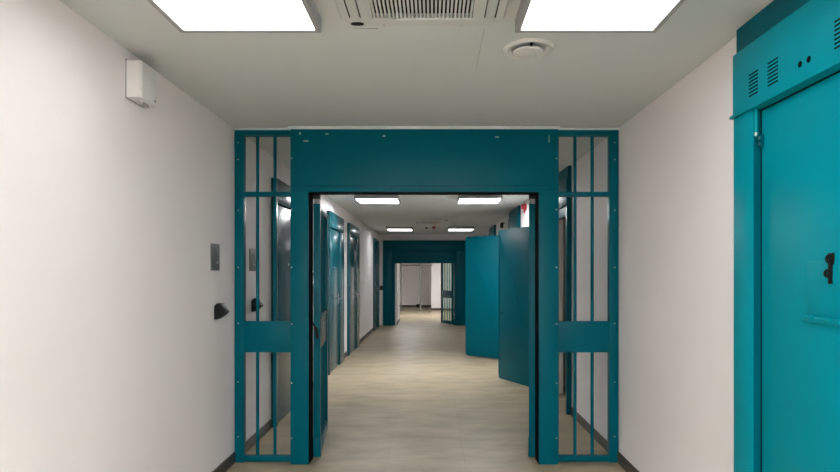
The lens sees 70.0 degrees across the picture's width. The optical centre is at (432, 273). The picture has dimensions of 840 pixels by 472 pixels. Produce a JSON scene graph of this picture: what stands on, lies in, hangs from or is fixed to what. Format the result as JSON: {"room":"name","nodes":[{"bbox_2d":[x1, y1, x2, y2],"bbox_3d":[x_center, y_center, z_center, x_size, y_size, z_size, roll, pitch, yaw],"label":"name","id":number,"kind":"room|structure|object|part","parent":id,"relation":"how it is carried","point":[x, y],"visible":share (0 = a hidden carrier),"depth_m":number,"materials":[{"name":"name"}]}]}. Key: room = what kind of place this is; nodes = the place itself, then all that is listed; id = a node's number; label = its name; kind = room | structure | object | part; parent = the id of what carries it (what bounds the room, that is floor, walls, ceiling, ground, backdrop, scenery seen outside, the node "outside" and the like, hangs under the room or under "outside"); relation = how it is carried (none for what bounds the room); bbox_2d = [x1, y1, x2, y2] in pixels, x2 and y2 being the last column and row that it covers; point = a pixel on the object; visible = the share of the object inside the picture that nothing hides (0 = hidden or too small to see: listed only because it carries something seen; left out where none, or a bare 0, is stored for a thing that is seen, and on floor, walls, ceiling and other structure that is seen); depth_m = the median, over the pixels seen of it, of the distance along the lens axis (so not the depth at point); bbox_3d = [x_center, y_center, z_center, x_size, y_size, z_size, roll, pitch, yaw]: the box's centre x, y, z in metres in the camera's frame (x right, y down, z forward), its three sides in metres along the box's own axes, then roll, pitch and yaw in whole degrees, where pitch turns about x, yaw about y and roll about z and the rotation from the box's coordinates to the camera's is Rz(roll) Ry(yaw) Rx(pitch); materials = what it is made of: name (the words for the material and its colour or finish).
{"room":"prison interior","nodes":[
{"label":"prison interior","id":0,"kind":"room"},
{"bbox_2d":[0,0,378,471],"bbox_3d":[-1.605,0.165,6.075,0.150,2.570,22.150,0,0,0],"label":"wall","id":1,"kind":"structure","parent":0,"point":[115,356],"depth_m":2.88,"materials":[{"name":"white paint"}]},
{"bbox_2d":[125,59,155,107],"bbox_3d":[-1.490,-0.968,3.072,0.079,0.204,0.185,0,0,0],"label":"alarm box","id":2,"kind":"object","parent":1,"relation":"attached to","point":[140,79],"visible":1,"depth_m":3.00,"materials":[{"name":"white plastic"}]},
{"bbox_3d":[-1.527,-0.973,3.072,0.006,0.195,0.185,0,0,0],"label":"plate","id":3,"kind":"part","parent":2,"relation":"part of","materials":[{"name":"grey plastic"}]},
{"bbox_2d":[210,243,219,269],"bbox_3d":[-1.524,-0.118,4.205,0.011,0.187,0.164,0,0,0],"label":"plate","id":4,"kind":"object","parent":1,"relation":"attached to","point":[214,248],"visible":1,"depth_m":4.18,"materials":[{"name":"silver metal"}]},
{"bbox_2d":[214,303,228,319],"bbox_3d":[-1.489,0.262,4.230,0.083,0.115,0.080,0,0,0],"label":"card reader","id":5,"kind":"object","parent":1,"relation":"attached to","point":[220,309],"visible":1,"depth_m":4.19,"materials":[{"name":"black plastic"}]},
{"bbox_2d":[249,249,255,270],"bbox_3d":[-1.524,-0.118,5.080,0.011,0.187,0.164,0,0,0],"label":"plate","id":6,"kind":"object","parent":1,"relation":"attached to","point":[252,252],"visible":1,"depth_m":5.07,"materials":[{"name":"silver metal"}]},
{"bbox_2d":[251,298,262,311],"bbox_3d":[-1.489,0.262,5.090,0.083,0.115,0.080,0,0,0],"label":"card reader","id":7,"kind":"object","parent":1,"relation":"attached to","point":[253,302],"visible":0.82,"depth_m":5.05,"materials":[{"name":"black plastic"}]},
{"bbox_2d":[271,178,289,426],"bbox_3d":[-1.490,0.270,6.420,0.080,2.360,1.500,0,0,0],"label":"door","id":8,"kind":"structure","parent":1,"relation":"in","point":[283,203],"depth_m":5.96,"materials":[{"name":"teal paint"}]},
{"bbox_2d":[212,328,372,471],"bbox_3d":[-1.524,1.409,6.000,0.012,0.083,22.000,0,0,0],"label":"baseboard","id":9,"kind":"structure","parent":1,"relation":"attached to","point":[226,464],"depth_m":4.99,"materials":[{"name":"grey plastic"}]},
{"bbox_2d":[326,211,343,374],"bbox_3d":[-1.490,0.270,9.300,0.080,2.360,1.400,0,0,0],"label":"door","id":10,"kind":"structure","parent":1,"relation":"in","point":[335,223],"depth_m":9.21,"materials":[{"name":"teal paint"}]},
{"bbox_2d":[347,223,359,355],"bbox_3d":[-1.490,0.270,11.385,0.080,2.360,1.430,0,0,0],"label":"door","id":11,"kind":"structure","parent":1,"relation":"in","point":[353,233],"depth_m":11.29,"materials":[{"name":"teal paint"}]},
{"bbox_2d":[373,238,378,330],"bbox_3d":[-1.490,0.270,15.950,0.080,2.360,1.300,0,0,0],"label":"door","id":12,"kind":"structure","parent":1,"relation":"in","point":[375,241],"depth_m":15.61,"materials":[{"name":"teal paint"}]},
{"bbox_2d":[233,126,619,130],"bbox_3d":[-0.050,-1.111,4.635,2.960,0.018,0.170,0,0,0],"label":"trim","id":13,"kind":"structure","parent":1,"relation":"attached to","point":[289,127],"depth_m":4.55,"materials":[{"name":"paint"}]},
{"bbox_2d":[379,234,382,324],"bbox_3d":[-1.474,0.165,17.075,0.112,2.570,0.150,0,0,0],"label":"wall","id":14,"kind":"structure","parent":0,"point":[380,235],"depth_m":17.00,"materials":[{"name":"white paint"}]},
{"bbox_2d":[395,263,398,324],"bbox_3d":[-2.268,0.165,17.825,2.465,2.570,1.350,0,0,0],"label":"wall","id":15,"kind":"structure","parent":0,"point":[396,264],"depth_m":17.15,"materials":[{"name":"white paint"}]},
{"bbox_2d":[399,263,430,304],"bbox_3d":[-1.760,0.165,25.325,3.680,2.570,2.350,0,0,0],"label":"wall","id":16,"kind":"structure","parent":0,"point":[410,275],"depth_m":26.40,"materials":[{"name":"white paint"}]},
{"bbox_2d":[59,0,773,233],"bbox_3d":[-0.200,-1.170,10.950,6.800,0.100,32.100,0,0,0],"label":"ceiling","id":17,"kind":"structure","parent":0,"point":[342,74],"depth_m":3.33,"materials":[{"name":"paint"}]},
{"bbox_2d":[147,0,321,32],"bbox_3d":[-0.800,-1.091,2.330,0.619,0.059,0.619,0,0,0],"label":"ceiling light","id":18,"kind":"object","parent":17,"relation":"attached to","point":[187,16],"visible":1,"depth_m":2.48,"materials":[{"name":"white plastic"}]},
{"bbox_2d":[354,195,400,203],"bbox_3d":[-0.800,-1.091,8.750,0.619,0.059,0.619,0,0,0],"label":"ceiling light","id":19,"kind":"object","parent":17,"relation":"attached to","point":[361,199],"visible":0.87,"depth_m":8.58,"materials":[{"name":"grey plastic"}]},
{"bbox_2d":[357,199,397,202],"bbox_3d":[-0.800,-1.070,8.750,0.575,0.010,0.575,0,0,0],"label":"diffuser","id":20,"kind":"object","parent":19,"relation":"attached to","point":[358,200],"depth_m":8.69,"materials":[{"name":"white plastic"}]},
{"bbox_2d":[386,227,412,230],"bbox_3d":[-0.800,-1.091,14.500,0.619,0.059,0.619,0,0,0],"label":"ceiling light","id":21,"kind":"object","parent":17,"relation":"attached to","point":[387,228],"visible":1,"depth_m":14.32,"materials":[{"name":"grey plastic"}]},
{"bbox_2d":[388,229,411,230],"bbox_3d":[-0.800,-1.070,14.500,0.575,0.010,0.575,0,0,0],"label":"diffuser","id":22,"kind":"object","parent":21,"relation":"attached to","point":[388,229],"depth_m":14.51,"materials":[{"name":"white plastic"}]},
{"bbox_2d":[354,28,483,66],"bbox_3d":[-0.062,-1.119,3.002,0.596,0.001,0.535,0,0,0],"label":"trim","id":23,"kind":"structure","parent":17,"relation":"attached to","point":[354,28],"depth_m":2.73,"materials":[{"name":"grey"}]},
{"bbox_2d":[335,0,508,26],"bbox_3d":[-0.045,-1.104,2.300,0.700,0.032,0.700,0,0,0],"label":"air conditioner","id":24,"kind":"object","parent":17,"relation":"attached to","point":[384,13],"visible":1,"depth_m":2.52,"materials":[{"name":"grey plastic"}]},
{"bbox_2d":[365,0,477,19],"bbox_3d":[-0.045,-1.105,2.300,0.450,0.022,0.560,0,0,0],"label":"grille","id":25,"kind":"object","parent":24,"relation":"attached to","point":[374,9],"depth_m":2.50,"materials":[{"name":"grey plastic"}]},
{"bbox_2d":[414,220,447,223],"bbox_3d":[-0.040,-1.104,12.700,0.700,0.032,0.700,0,0,0],"label":"air conditioner","id":26,"kind":"object","parent":17,"relation":"attached to","point":[415,221],"visible":1,"depth_m":12.60,"materials":[{"name":"grey metal"}]},
{"bbox_2d":[420,221,441,222],"bbox_3d":[-0.040,-1.105,12.700,0.450,0.022,0.560,0,0,0],"label":"grille","id":27,"kind":"object","parent":26,"relation":"attached to","point":[420,221],"depth_m":12.66,"materials":[{"name":"grey plastic"}]},
{"bbox_2d":[448,227,473,230],"bbox_3d":[0.670,-1.091,14.500,0.619,0.059,0.619,0,0,0],"label":"ceiling light","id":28,"kind":"object","parent":17,"relation":"attached to","point":[449,228],"visible":1,"depth_m":14.19,"materials":[{"name":"white plastic"}]},
{"bbox_2d":[449,229,472,230],"bbox_3d":[0.670,-1.070,14.500,0.575,0.010,0.575,0,0,0],"label":"diffuser","id":29,"kind":"object","parent":28,"relation":"attached to","point":[449,229],"depth_m":14.50,"materials":[{"name":"white plastic"}]},
{"bbox_2d":[457,195,502,203],"bbox_3d":[0.670,-1.091,8.750,0.619,0.059,0.619,0,0,0],"label":"ceiling light","id":30,"kind":"object","parent":17,"relation":"attached to","point":[462,199],"visible":0.87,"depth_m":8.58,"materials":[{"name":"white plastic"}]},
{"bbox_2d":[459,199,499,202],"bbox_3d":[0.670,-1.070,8.750,0.575,0.010,0.575,0,0,0],"label":"diffuser","id":31,"kind":"object","parent":30,"relation":"attached to","point":[460,200],"depth_m":8.69,"materials":[{"name":"white plastic"}]},
{"bbox_2d":[502,38,553,58],"bbox_3d":[0.472,-1.105,2.975,0.256,0.030,0.256,0,0,0],"label":"ceiling vent","id":32,"kind":"object","parent":17,"relation":"in","point":[526,48],"visible":1,"depth_m":2.94,"materials":[{"name":"white plastic"}]},
{"bbox_2d":[515,0,684,32],"bbox_3d":[0.670,-1.091,2.330,0.619,0.059,0.619,0,0,0],"label":"ceiling light","id":33,"kind":"object","parent":17,"relation":"attached to","point":[533,16],"visible":1,"depth_m":2.48,"materials":[{"name":"white plastic"}]},
{"bbox_2d":[397,305,440,323],"bbox_3d":[-1.035,1.409,21.775,4.930,0.083,9.250,0,0,0],"label":"baseboard","id":34,"kind":"structure","parent":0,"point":[399,305],"depth_m":26.39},
{"bbox_2d":[226,307,625,471],"bbox_3d":[-0.200,1.500,10.950,6.800,0.100,32.100,0,0,0],"label":"floor","id":35,"kind":"structure","parent":0,"point":[410,397],"depth_m":6.15,"materials":[{"name":"greige vinyl"}]},
{"bbox_2d":[400,263,431,310],"bbox_3d":[-0.647,0.350,23.658,1.317,2.200,0.305,0,0,-14],"label":"metal frame","id":36,"kind":"object","parent":35,"relation":"on","point":[401,264],"visible":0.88,"depth_m":23.57,"materials":[{"name":"grey metal"}]},
{"bbox_3d":[-1.250,0.345,23.600,0.058,2.190,0.060,0,0,0],"label":"post","id":37,"kind":"part","parent":36,"relation":"part of","materials":[{"name":"grey metal"}]},
{"bbox_3d":[-0.875,-0.350,23.600,0.750,0.056,0.056,0,0,0],"label":"rail","id":38,"kind":"part","parent":36,"relation":"part of","materials":[{"name":"grey metal"}]},
{"bbox_3d":[-0.500,0.345,23.600,0.058,2.190,0.060,0,0,0],"label":"post","id":39,"kind":"part","parent":36,"relation":"part of","materials":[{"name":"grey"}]},
{"bbox_2d":[383,240,464,324],"bbox_3d":[-0.240,0.250,17.361,2.351,2.400,0.822,0,0,0],"label":"gate","id":40,"kind":"object","parent":35,"relation":"on","point":[450,253],"visible":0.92,"depth_m":16.95,"materials":[{"name":"teal metal"}]},
{"bbox_3d":[-0.258,-0.477,17.075,1.825,0.345,0.090,0,0,0],"label":"transom panel","id":41,"kind":"part","parent":40,"relation":"part of","materials":[{"name":"teal paint"}]},
{"bbox_3d":[-0.240,-0.800,17.050,2.351,0.300,0.200,0,0,0],"label":"header panel","id":42,"kind":"part","parent":40,"relation":"part of","materials":[{"name":"teal paint"}]},
{"bbox_3d":[0.401,0.475,17.453,0.004,1.750,0.570,0,0,-28],"label":"pane","id":43,"kind":"part","parent":40,"relation":"part of","materials":[{"name":"clear glass"}]},
{"bbox_3d":[0.415,0.600,17.460,0.040,0.180,0.590,0,0,-28],"label":"plate","id":44,"kind":"part","parent":40,"relation":"part of","materials":[{"name":"teal paint"}]},
{"bbox_2d":[235,129,618,463],"bbox_3d":[-0.049,0.172,5.082,2.952,2.556,1.047,0,0,0],"label":"gate","id":45,"kind":"object","parent":35,"relation":"on","point":[322,161],"visible":1,"depth_m":4.57,"materials":[{"name":"teal paint"}]},
{"bbox_2d":[235,130,290,462],"bbox_3d":[-1.304,0.172,4.638,0.441,2.556,0.059,0,0,0],"label":"grille","id":46,"kind":"object","parent":45,"relation":"attached to","point":[257,336],"depth_m":4.61,"materials":[{"name":"teal metal"}]},
{"bbox_3d":[-0.929,0.434,4.712,0.069,0.146,0.046,0,0,0],"label":"lock lever","id":47,"kind":"part","parent":45,"relation":"part of","materials":[{"name":"black plastic"}]},
{"bbox_3d":[-0.964,0.482,5.171,0.040,0.239,0.780,0,0,-6],"label":"plate","id":48,"kind":"part","parent":45,"relation":"part of","materials":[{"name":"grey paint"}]},
{"bbox_3d":[-0.065,-0.864,4.643,2.039,0.477,0.155,0,0,0],"label":"header panel","id":49,"kind":"part","parent":45,"relation":"part of","materials":[{"name":"teal paint"}]},
{"bbox_2d":[558,130,618,462],"bbox_3d":[1.191,0.172,4.638,0.472,2.556,0.059,0,0,0],"label":"grille","id":50,"kind":"object","parent":45,"relation":"attached to","point":[574,336],"depth_m":4.61,"materials":[{"name":"teal metal"}]},
{"bbox_2d":[383,234,482,239],"bbox_3d":[0.006,0.165,17.075,2.848,2.570,0.150,0,0,0],"label":"wall","id":51,"kind":"structure","parent":0,"point":[385,236],"depth_m":17.00,"materials":[{"name":"white paint"}]},
{"bbox_2d":[431,263,440,307],"bbox_3d":[0.755,0.165,24.075,1.650,2.570,0.150,0,0,0],"label":"wall","id":52,"kind":"structure","parent":0,"point":[436,267],"depth_m":24.00,"materials":[{"name":"white paint"}]},
{"bbox_2d":[563,218,565,385],"bbox_3d":[2.380,0.165,8.600,1.600,2.570,5.840,0,0,0],"label":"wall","id":53,"kind":"structure","parent":0,"point":[564,219],"depth_m":7.78,"materials":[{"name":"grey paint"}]},
{"bbox_2d":[483,37,735,471],"bbox_3d":[1.505,0.165,6.075,0.150,2.570,22.150,0,0,0],"label":"wall","id":54,"kind":"structure","parent":0,"point":[676,155],"depth_m":3.60,"materials":[{"name":"white paint"}]},
{"bbox_2d":[489,225,495,235],"bbox_3d":[1.397,0.166,14.232,0.066,2.568,1.283,0,0,0],"label":"door","id":55,"kind":"structure","parent":54,"relation":"in","point":[492,231],"depth_m":13.88,"materials":[{"name":"teal paint"}]},
{"bbox_2d":[465,205,520,357],"bbox_3d":[0.999,0.166,10.394,0.861,2.568,1.248,0,0,0],"label":"door","id":56,"kind":"structure","parent":54,"relation":"in","point":[481,252],"depth_m":10.29,"materials":[{"name":"teal paint"}]},
{"bbox_3d":[1.411,-1.034,10.394,0.038,0.168,1.226,0,0,0],"label":"panel","id":57,"kind":"part","parent":56,"relation":"part of","materials":[{"name":"teal paint"}]},
{"bbox_2d":[521,203,526,212],"bbox_3d":[1.393,-1.010,9.200,0.075,0.150,0.110,0,0,0],"label":"fire alarm","id":58,"kind":"object","parent":54,"relation":"attached to","point":[523,206],"visible":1,"depth_m":9.17,"materials":[{"name":"red plastic"}]},
{"bbox_2d":[498,166,571,414],"bbox_3d":[1.302,0.166,7.223,0.359,2.568,2.087,0,0,-13],"label":"door","id":59,"kind":"structure","parent":54,"relation":"in","point":[513,243],"depth_m":7.75,"materials":[{"name":"teal paint"}]},
{"bbox_3d":[1.411,-1.034,6.822,0.038,0.168,1.261,0,0,0],"label":"panel","id":60,"kind":"part","parent":59,"relation":"part of","materials":[{"name":"teal paint"}]},
{"bbox_3d":[1.405,0.367,6.822,0.050,2.165,1.265,0,0,0],"label":"frame","id":61,"kind":"part","parent":59,"relation":"part of","materials":[{"name":"teal paint"}]},
{"bbox_2d":[571,407,638,471],"bbox_3d":[1.424,1.409,6.000,0.012,0.083,22.000,0,0,0],"label":"baseboard","id":62,"kind":"structure","parent":54,"relation":"attached to","point":[622,461],"depth_m":5.02,"materials":[{"name":"grey plastic"}]},
{"bbox_2d":[729,0,839,471],"bbox_3d":[1.397,0.166,2.122,0.066,2.568,1.283,0,0,0],"label":"door","id":63,"kind":"structure","parent":54,"relation":"in","point":[786,115],"depth_m":2.37,"materials":[{"name":"teal metal"}]},
{"bbox_3d":[1.390,-0.660,2.581,0.015,0.104,0.015,0,0,0],"label":"hinge rod","id":64,"kind":"part","parent":63,"relation":"part of","materials":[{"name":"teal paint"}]},
{"bbox_3d":[1.411,-1.034,2.122,0.038,0.168,1.261,0,0,0],"label":"panel","id":65,"kind":"part","parent":63,"relation":"part of","materials":[{"name":"teal paint"}]}
]}

